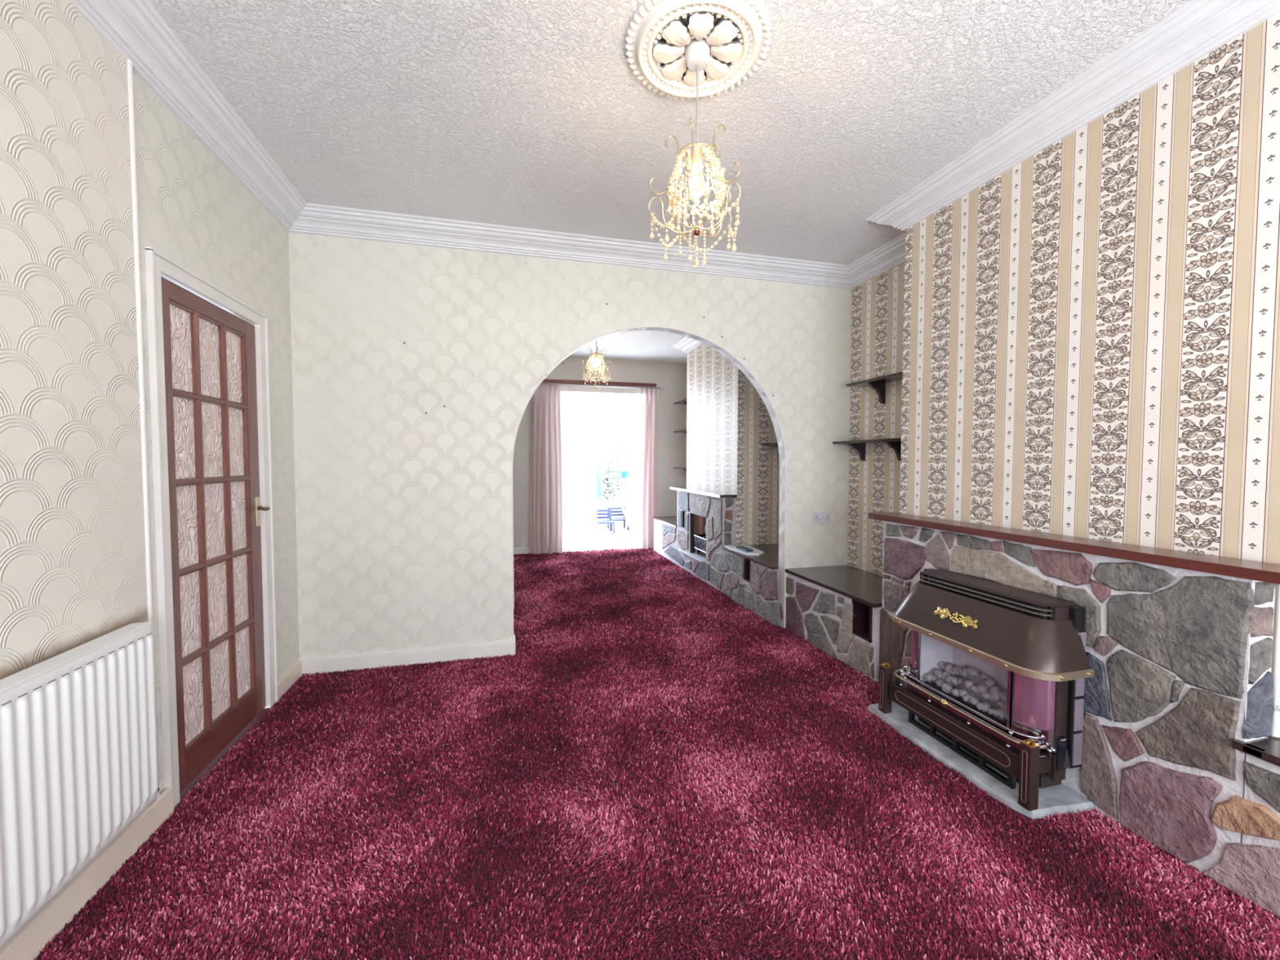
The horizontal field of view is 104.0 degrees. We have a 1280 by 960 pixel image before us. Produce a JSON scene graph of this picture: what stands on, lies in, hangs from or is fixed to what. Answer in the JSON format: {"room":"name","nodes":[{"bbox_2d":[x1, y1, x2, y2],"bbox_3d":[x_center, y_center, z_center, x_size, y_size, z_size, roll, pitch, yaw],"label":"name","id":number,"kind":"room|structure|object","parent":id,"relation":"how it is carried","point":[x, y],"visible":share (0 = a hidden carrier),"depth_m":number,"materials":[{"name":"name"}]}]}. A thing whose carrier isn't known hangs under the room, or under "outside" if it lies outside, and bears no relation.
{"room":"living room","nodes":[
{"label":"living room","id":0,"kind":"room"},
{"bbox_2d":[0,0,299,795],"bbox_3d":[-1.948,-0.168,2.379,0.112,2.750,8.600,-1,2,-15],"label":"wall","id":1,"kind":"structure","parent":0,"point":[73,557],"depth_m":1.51,"materials":[{"name":"beige paper"}]},
{"bbox_2d":[0,622,159,949],"bbox_3d":[-1.443,0.804,0.921,0.104,0.630,1.553,-1,2,-15],"label":"radiator","id":2,"kind":"object","parent":1,"relation":"attached to","point":[79,762],"visible":1,"depth_m":1.32,"materials":[{"name":"white metal"}]},
{"bbox_2d":[0,786,173,959],"bbox_3d":[-1.262,1.248,0.066,0.020,0.100,3.675,-1,2,-15],"label":"baseboard","id":3,"kind":"structure","parent":1,"relation":"attached to","point":[27,944],"depth_m":1.46,"materials":[{"name":"beige paint"}]},
{"bbox_2d":[127,58,159,797],"bbox_3d":[-1.721,-0.091,1.734,0.019,2.645,0.019,-1,2,-15],"label":"trim","id":4,"kind":"structure","parent":1,"relation":"attached to","point":[130,64],"depth_m":1.72,"materials":[{"name":"white paint"}]},
{"bbox_2d":[70,0,306,231],"bbox_3d":[-1.364,-1.418,0.575,0.150,0.112,4.910,-1,2,-15],"label":"crown molding","id":5,"kind":"structure","parent":1,"relation":"attached to","point":[135,28],"depth_m":1.90,"materials":[{"name":"white paint"}]},
{"bbox_2d":[144,246,278,808],"bbox_3d":[-1.864,0.186,2.228,0.052,2.054,0.884,-1,2,-15],"label":"door frame","id":6,"kind":"structure","parent":1,"relation":"attached to","point":[157,265],"depth_m":1.86,"materials":[{"name":"white paint"}]},
{"bbox_2d":[161,276,270,793],"bbox_3d":[-1.852,0.216,2.224,0.102,1.971,0.746,-1,2,-15],"label":"door","id":7,"kind":"structure","parent":1,"relation":"in","point":[210,365],"depth_m":2.19,"materials":[{"name":"brown wood"}]},
{"bbox_2d":[277,659,302,699],"bbox_3d":[-2.008,1.139,2.866,0.018,0.100,0.345,-1,2,-15],"label":"baseboard","id":8,"kind":"structure","parent":1,"relation":"attached to","point":[294,673],"depth_m":2.86,"materials":[{"name":"beige paint"}]},
{"bbox_2d":[288,231,851,657],"bbox_3d":[-0.217,-0.211,3.510,3.835,2.750,0.098,-1,2,-15],"label":"wall","id":9,"kind":"structure","parent":0,"point":[416,369],"depth_m":3.21,"materials":[{"name":"beige paper"}]},
{"bbox_2d":[298,639,515,675],"bbox_3d":[-1.447,1.124,3.183,1.265,0.105,0.018,-1,2,-15],"label":"baseboard","id":10,"kind":"structure","parent":9,"relation":"attached to","point":[335,663],"depth_m":3.17,"materials":[{"name":"white paint"}]},
{"bbox_2d":[288,203,851,288],"bbox_3d":[-0.186,-1.525,3.342,3.835,0.112,0.150,-1,2,-15],"label":"crown molding","id":11,"kind":"structure","parent":9,"relation":"attached to","point":[314,219],"depth_m":3.23,"materials":[{"name":"white paint"}]},
{"bbox_2d":[511,326,786,627],"bbox_3d":[0.135,0.041,3.565,2.031,2.242,0.008,-1,2,-15],"label":"trim","id":12,"kind":"structure","parent":9,"relation":"attached to","point":[637,326],"depth_m":3.52,"materials":[{"name":"white paint"}]},
{"bbox_2d":[542,327,785,627],"bbox_3d":[0.123,0.041,3.611,2.024,2.238,0.097,-1,2,-15],"label":"arch","id":13,"kind":"object","parent":9,"relation":"attached to","point":[774,419],"visible":0.84,"depth_m":3.84,"materials":[{"name":"paint"}]},
{"bbox_2d":[812,512,830,524],"bbox_3d":[1.419,0.300,3.905,0.154,0.088,0.014,-1,2,-15],"label":"wall socket","id":14,"kind":"object","parent":9,"relation":"attached to","point":[818,517],"visible":1,"depth_m":3.90,"materials":[{"name":"grey plastic"}]},
{"bbox_2d":[512,356,687,548],"bbox_3d":[-1.157,-0.351,7.090,3.835,2.750,0.120,-1,2,-15],"label":"wall","id":15,"kind":"structure","parent":0,"point":[673,376],"depth_m":7.35,"materials":[{"name":"beige paint"}]},
{"bbox_2d":[513,547,529,554],"bbox_3d":[-2.098,0.990,6.824,1.855,0.090,0.018,-1,2,-15],"label":"baseboard","id":16,"kind":"structure","parent":15,"relation":"attached to","point":[516,550],"depth_m":6.93,"materials":[{"name":"white paint"}]},
{"bbox_2d":[541,378,656,386],"bbox_3d":[-0.635,-1.377,7.102,1.800,0.050,0.045,-1,2,-15],"label":"board","id":17,"kind":"object","parent":15,"relation":"attached to","point":[545,380],"visible":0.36,"depth_m":7.10,"materials":[{"name":"brown wood"}]},
{"bbox_2d":[560,385,639,394],"bbox_3d":[-0.568,-1.282,7.124,1.260,0.080,0.045,-1,2,-15],"label":"roller blind cassette","id":18,"kind":"object","parent":15,"relation":"attached to","point":[562,388],"visible":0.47,"depth_m":7.10,"materials":[{"name":"white paint"}]},
{"bbox_2d":[560,385,640,551],"bbox_3d":[-0.645,-0.172,7.537,1.260,2.360,0.650,-1,2,-15],"label":"door","id":19,"kind":"structure","parent":15,"relation":"in","point":[633,536],"depth_m":7.24,"materials":[{"name":"white paint"}]},
{"bbox_2d":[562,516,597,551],"bbox_3d":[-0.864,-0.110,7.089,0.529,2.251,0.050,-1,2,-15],"label":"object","id":20,"kind":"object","parent":19,"relation":"hanging from","point":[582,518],"visible":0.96,"depth_m":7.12,"materials":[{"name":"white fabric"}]},
{"bbox_2d":[540,382,663,389],"bbox_3d":[-0.669,-1.327,7.056,2.078,0.040,0.120,-1,2,-15],"label":"pole","id":21,"kind":"object","parent":15,"relation":"attached to","point":[656,388],"visible":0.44,"depth_m":7.05,"materials":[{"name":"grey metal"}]},
{"bbox_2d":[529,382,562,554],"bbox_3d":[-1.299,-0.155,6.896,0.449,2.362,0.091,-1,2,-14],"label":"curtain","id":22,"kind":"object","parent":21,"relation":"hanging from","point":[546,477],"visible":0.92,"depth_m":6.89,"materials":[{"name":"pink fabric"}]},
{"bbox_2d":[637,386,658,549],"bbox_3d":[0.114,-0.173,7.269,0.313,2.354,0.075,-1,2,-15],"label":"curtain","id":23,"kind":"object","parent":21,"relation":"hanging from","point":[648,451],"visible":0.98,"depth_m":7.26,"materials":[{"name":"pink fabric"}]},
{"bbox_2d":[36,550,1279,959],"bbox_3d":[-0.039,1.239,2.883,4.035,0.100,8.700,-1,2,-15],"label":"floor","id":24,"kind":"structure","parent":0,"point":[225,750],"depth_m":1.63,"materials":[{"name":"red carpet"}]},
{"bbox_2d":[33,547,1279,959],"bbox_3d":[-0.545,1.141,3.858,3.355,0.025,6.585,-1,2,-15],"label":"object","id":25,"kind":"object","parent":24,"relation":"on","point":[667,586],"visible":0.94,"depth_m":1.77,"materials":[{"name":"red carpet"}]},
{"bbox_2d":[652,515,684,565],"bbox_3d":[0.635,0.798,6.667,0.600,0.490,1.335,-1,2,-15],"label":"stone bench","id":26,"kind":"object","parent":24,"relation":"on","point":[664,528],"visible":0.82,"depth_m":6.65,"materials":[{"name":"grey stone"}]},
{"bbox_2d":[676,490,736,591],"bbox_3d":[0.820,0.615,5.504,0.443,0.946,1.543,-1,2,-15],"label":"stone fireplace","id":27,"kind":"object","parent":24,"relation":"on","point":[695,512],"visible":0.94,"depth_m":5.27,"materials":[{"name":"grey stone"}]},
{"bbox_2d":[693,534,706,554],"bbox_3d":[0.722,0.737,5.537,0.124,0.228,0.380,-1,2,-15],"label":"basket","id":28,"kind":"object","parent":27,"relation":"on","point":[699,544],"visible":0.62,"depth_m":5.57,"materials":[{"name":"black metal"}]},
{"bbox_2d":[693,514,706,534],"bbox_3d":[0.717,0.508,5.759,0.189,0.240,0.035,1,2,17],"label":"hood","id":29,"kind":"object","parent":27,"relation":"attached to","point":[700,522],"depth_m":5.78,"materials":[{"name":"brown metal"}]},
{"bbox_2d":[670,486,737,497],"bbox_3d":[0.667,0.130,5.642,0.180,0.030,1.563,-1,2,-15],"label":"mantel shelf","id":30,"kind":"object","parent":27,"relation":"on","point":[710,493],"visible":1,"depth_m":5.34,"materials":[{"name":"wood"}]},
{"bbox_2d":[720,543,778,626],"bbox_3d":[1.213,0.894,4.466,0.604,0.468,1.061,-1,2,-15],"label":"stone bench","id":31,"kind":"object","parent":24,"relation":"on","point":[751,581],"visible":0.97,"depth_m":4.30,"materials":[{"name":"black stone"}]},
{"bbox_2d":[724,545,764,555],"bbox_3d":[0.978,0.648,4.643,0.265,0.010,0.510,-1,2,-15],"label":"notepad","id":32,"kind":"object","parent":31,"relation":"on","point":[756,552],"visible":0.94,"depth_m":4.58,"materials":[{"name":"white paper"}]},
{"bbox_2d":[735,546,753,552],"bbox_3d":[0.957,0.635,4.596,0.090,0.019,0.250,-1,2,-15],"label":"case","id":33,"kind":"object","parent":32,"relation":"on","point":[743,548],"visible":1,"depth_m":4.56,"materials":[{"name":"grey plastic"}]},
{"bbox_2d":[784,564,882,682],"bbox_3d":[1.499,0.932,3.473,0.555,0.470,1.008,-1,2,-15],"label":"stone bench","id":34,"kind":"object","parent":24,"relation":"on","point":[837,609],"visible":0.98,"depth_m":3.33,"materials":[{"name":"grey stone"}]},
{"bbox_2d":[867,701,1095,818],"bbox_3d":[1.432,1.200,2.237,0.322,0.030,0.862,-1,2,-15],"label":"hearth slab","id":35,"kind":"object","parent":24,"relation":"on","point":[1052,800],"visible":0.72,"depth_m":2.00,"materials":[{"name":"stone"}]},
{"bbox_2d":[878,568,1094,811],"bbox_3d":[1.449,0.821,2.183,0.284,0.732,0.804,-1,2,-15],"label":"fire","id":36,"kind":"object","parent":35,"relation":"on","point":[999,671],"visible":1,"depth_m":2.01,"materials":[{"name":"brown metal"}]},
{"bbox_2d":[908,711,1016,789],"bbox_3d":[1.382,1.145,2.187,0.018,0.081,0.520,-1,2,-15],"label":"grille","id":37,"kind":"object","parent":36,"relation":"attached to","point":[1011,781],"depth_m":2.14,"materials":[{"name":"black metal"}]},
{"bbox_2d":[919,680,1012,729],"bbox_3d":[1.463,0.983,2.213,0.125,0.015,0.458,-1,2,-15],"label":"fireplace coals","id":38,"kind":"object","parent":36,"relation":"on","point":[985,712],"depth_m":2.19,"materials":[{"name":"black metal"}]},
{"bbox_2d":[894,677,1060,759],"bbox_3d":[1.414,1.018,2.191,0.152,0.006,0.690,-1,2,-15],"label":"fireplace rail","id":39,"kind":"object","parent":36,"relation":"on","point":[988,736],"depth_m":2.09,"materials":[{"name":"metal"}]},
{"bbox_2d":[891,580,1094,681],"bbox_3d":[1.436,0.585,2.167,0.243,0.236,0.788,-1,2,-15],"label":"hood","id":40,"kind":"object","parent":36,"relation":"attached to","point":[1022,632],"depth_m":1.98,"materials":[{"name":"brown metal"}]},
{"bbox_2d":[878,520,1279,876],"bbox_3d":[1.657,0.737,2.232,0.152,0.956,1.571,-1,2,-15],"label":"stone fireplace","id":41,"kind":"object","parent":24,"relation":"on","point":[1180,660],"visible":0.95,"depth_m":1.69,"materials":[{"name":"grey stone"}]},
{"bbox_2d":[868,511,1279,584],"bbox_3d":[1.656,0.243,2.186,0.172,0.033,1.687,-1,2,-15],"label":"mantel shelf","id":42,"kind":"object","parent":41,"relation":"on","point":[1268,572],"visible":1,"depth_m":1.81,"materials":[{"name":"brown wood"}]},
{"bbox_2d":[1201,736,1279,919],"bbox_3d":[2.167,1.029,0.986,0.523,0.470,1.328,-1,2,-15],"label":"stone bench","id":43,"kind":"object","parent":24,"relation":"on","point":[1250,868],"visible":1,"depth_m":1.46,"materials":[{"name":"grey stone"}]},
{"bbox_2d":[148,0,1189,363],"bbox_3d":[-0.050,-1.611,2.821,4.035,0.100,8.800,-1,2,-15],"label":"ceiling","id":44,"kind":"structure","parent":0,"point":[535,114],"depth_m":2.04,"materials":[{"name":"paint"}]},
{"bbox_2d":[582,340,611,389],"bbox_3d":[-0.472,-1.342,5.613,0.312,0.653,0.327,0,2,6],"label":"chandelier","id":45,"kind":"object","parent":44,"relation":"hanging from","point":[595,363],"visible":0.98,"depth_m":5.59,"materials":[{"name":"white paint"}]},
{"bbox_2d":[625,0,772,101],"bbox_3d":[0.200,-1.494,1.743,0.505,0.048,0.505,-1,2,-15],"label":"ceiling rose","id":46,"kind":"object","parent":44,"relation":"attached to","point":[738,33],"visible":0.94,"depth_m":1.70,"materials":[{"name":"white paint"}]},
{"bbox_2d":[648,38,741,267],"bbox_3d":[0.213,-1.129,1.766,0.312,0.755,0.327,-2,3,-35],"label":"chandelier","id":47,"kind":"object","parent":46,"relation":"hanging from","point":[697,53],"visible":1,"depth_m":1.74,"materials":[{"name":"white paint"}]},
{"bbox_2d":[673,466,686,471],"bbox_3d":[0.747,-0.086,6.913,0.246,0.164,1.101,-1,2,-15],"label":"wall shelf","id":48,"kind":"object","parent":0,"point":[681,468],"visible":0.23,"depth_m":7.13,"materials":[{"name":"brown wood"}]},
{"bbox_2d":[686,343,777,554],"bbox_3d":[0.975,-0.293,5.644,0.445,2.750,1.443,-1,2,-15],"label":"wall","id":49,"kind":"structure","parent":0,"point":[728,421],"depth_m":5.02,"materials":[{"name":"paper"}]},
{"bbox_2d":[671,336,702,353],"bbox_3d":[0.698,-1.609,5.520,0.150,0.112,1.743,-1,2,-15],"label":"crown molding","id":50,"kind":"structure","parent":49,"relation":"attached to","point":[686,344],"depth_m":6.01,"materials":[{"name":"white paint"}]},
{"bbox_2d":[776,262,904,575],"bbox_3d":[1.852,-0.205,3.376,0.100,2.750,8.600,-1,2,-15],"label":"wall","id":51,"kind":"structure","parent":0,"point":[877,320],"depth_m":3.68,"materials":[{"name":"paper"}]},
{"bbox_2d":[673,399,686,404],"bbox_3d":[0.747,-1.030,6.877,0.246,0.164,1.101,-1,2,-15],"label":"wall shelf","id":52,"kind":"object","parent":51,"relation":"attached to","point":[682,402],"visible":0.23,"depth_m":7.15,"materials":[{"name":"brown wood"}]},
{"bbox_2d":[673,429,686,433],"bbox_3d":[0.747,-0.615,6.893,0.246,0.164,1.101,-1,2,-15],"label":"wall shelf","id":53,"kind":"object","parent":51,"relation":"attached to","point":[683,430],"visible":0.24,"depth_m":7.12,"materials":[{"name":"brown wood"}]},
{"bbox_2d":[761,442,777,447],"bbox_3d":[1.351,-0.279,4.739,0.176,0.149,0.496,-1,2,-15],"label":"wall shelf","id":54,"kind":"object","parent":51,"relation":"attached to","point":[775,444],"visible":0.29,"depth_m":4.81,"materials":[{"name":"brown wood"}]},
{"bbox_2d":[831,437,901,461],"bbox_3d":[1.693,-0.208,3.479,0.156,0.149,0.931,-1,2,-15],"label":"wall shelf","id":55,"kind":"object","parent":51,"relation":"attached to","point":[859,446],"visible":0.72,"depth_m":3.55,"materials":[{"name":"brown wood"}]},
{"bbox_2d":[845,371,902,404],"bbox_3d":[1.712,-0.621,3.390,0.156,0.164,0.781,-1,2,-15],"label":"wall shelf","id":56,"kind":"object","parent":51,"relation":"attached to","point":[877,384],"visible":0.47,"depth_m":3.55,"materials":[{"name":"brown wood"}]},
{"bbox_2d":[848,232,905,288],"bbox_3d":[1.697,-1.527,3.428,0.150,0.112,0.940,-1,2,-15],"label":"crown molding","id":57,"kind":"structure","parent":51,"relation":"attached to","point":[891,255],"depth_m":3.51,"materials":[{"name":"white paint"}]},
{"bbox_2d":[899,12,1279,737],"bbox_3d":[1.906,-0.162,2.266,0.360,2.750,1.515,-1,2,-15],"label":"wall","id":58,"kind":"structure","parent":0,"point":[1091,335],"depth_m":1.88,"materials":[{"name":"paper"}]},
{"bbox_2d":[866,0,1279,230],"bbox_3d":[1.660,-1.478,2.150,0.150,0.112,1.815,-1,2,-15],"label":"crown molding","id":59,"kind":"structure","parent":58,"relation":"attached to","point":[1197,28],"depth_m":1.91,"materials":[{"name":"white paint"}]},
{"label":"outside","id":60,"kind":"structure","parent":0,"visible":0},
{"bbox_2d":[564,518,637,551],"bbox_3d":[-1.497,0.918,11.655,9.000,0.100,8.780,-1,2,-15],"label":"ground","id":61,"kind":"structure","parent":60,"point":[621,537],"depth_m":8.87,"materials":[{"name":"white"}]},
{"bbox_2d":[586,450,603,527],"bbox_3d":[-0.908,0.172,10.011,0.360,1.520,0.360,-1,2,-15],"label":"parasol","id":62,"kind":"object","parent":61,"relation":"on","point":[591,485],"visible":0.67,"depth_m":9.95,"materials":[{"name":"white fabric"}]},
{"bbox_2d":[564,433,638,519],"bbox_3d":[-0.934,-0.044,11.444,6.000,2.000,0.200,-1,2,-15],"label":"wall","id":63,"kind":"structure","parent":61,"relation":"on","point":[579,447],"depth_m":11.29,"materials":[{"name":"white"}]},
{"bbox_2d":[613,468,628,478],"bbox_3d":[-0.467,-0.151,10.764,0.190,0.188,1.344,-1,2,-15],"label":"plant pot","id":64,"kind":"object","parent":63,"relation":"attached to","point":[624,474],"visible":0.95,"depth_m":10.15,"materials":[{"name":"blue ceramic"}]},
{"bbox_2d":[628,473,637,480],"bbox_3d":[-0.284,-0.093,10.815,0.190,0.188,1.344,-1,2,-15],"label":"plant pot","id":65,"kind":"object","parent":63,"relation":"attached to","point":[635,475],"visible":0.45,"depth_m":10.20,"materials":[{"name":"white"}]},
{"bbox_2d":[591,508,614,533],"bbox_3d":[-0.670,0.755,9.165,0.360,0.420,0.360,-1,2,-15],"label":"garden chair","id":66,"kind":"object","parent":61,"relation":"on","point":[610,522],"visible":0.82,"depth_m":9.29,"materials":[{"name":"blue"}]},
{"bbox_2d":[602,437,622,519],"bbox_3d":[-0.599,-0.003,10.810,0.465,1.812,0.294,-1,2,-15],"label":"climbing shrub","id":67,"kind":"object","parent":61,"relation":"on","point":[607,484],"visible":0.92,"depth_m":10.79,"materials":[{"name":"green plant"}]},
{"bbox_2d":[607,506,629,530],"bbox_3d":[-0.420,0.739,9.592,0.360,0.420,0.360,-1,2,-15],"label":"garden chair","id":68,"kind":"object","parent":61,"relation":"on","point":[615,519],"visible":0.54,"depth_m":9.71,"materials":[{"name":"blue"}]},
{"bbox_2d":[621,507,630,529],"bbox_3d":[-0.242,0.729,9.328,0.232,0.442,0.051,1,2,19],"label":"prop","id":69,"kind":"object","parent":61,"relation":"on","point":[622,508],"visible":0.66,"depth_m":9.31,"materials":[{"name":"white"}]},
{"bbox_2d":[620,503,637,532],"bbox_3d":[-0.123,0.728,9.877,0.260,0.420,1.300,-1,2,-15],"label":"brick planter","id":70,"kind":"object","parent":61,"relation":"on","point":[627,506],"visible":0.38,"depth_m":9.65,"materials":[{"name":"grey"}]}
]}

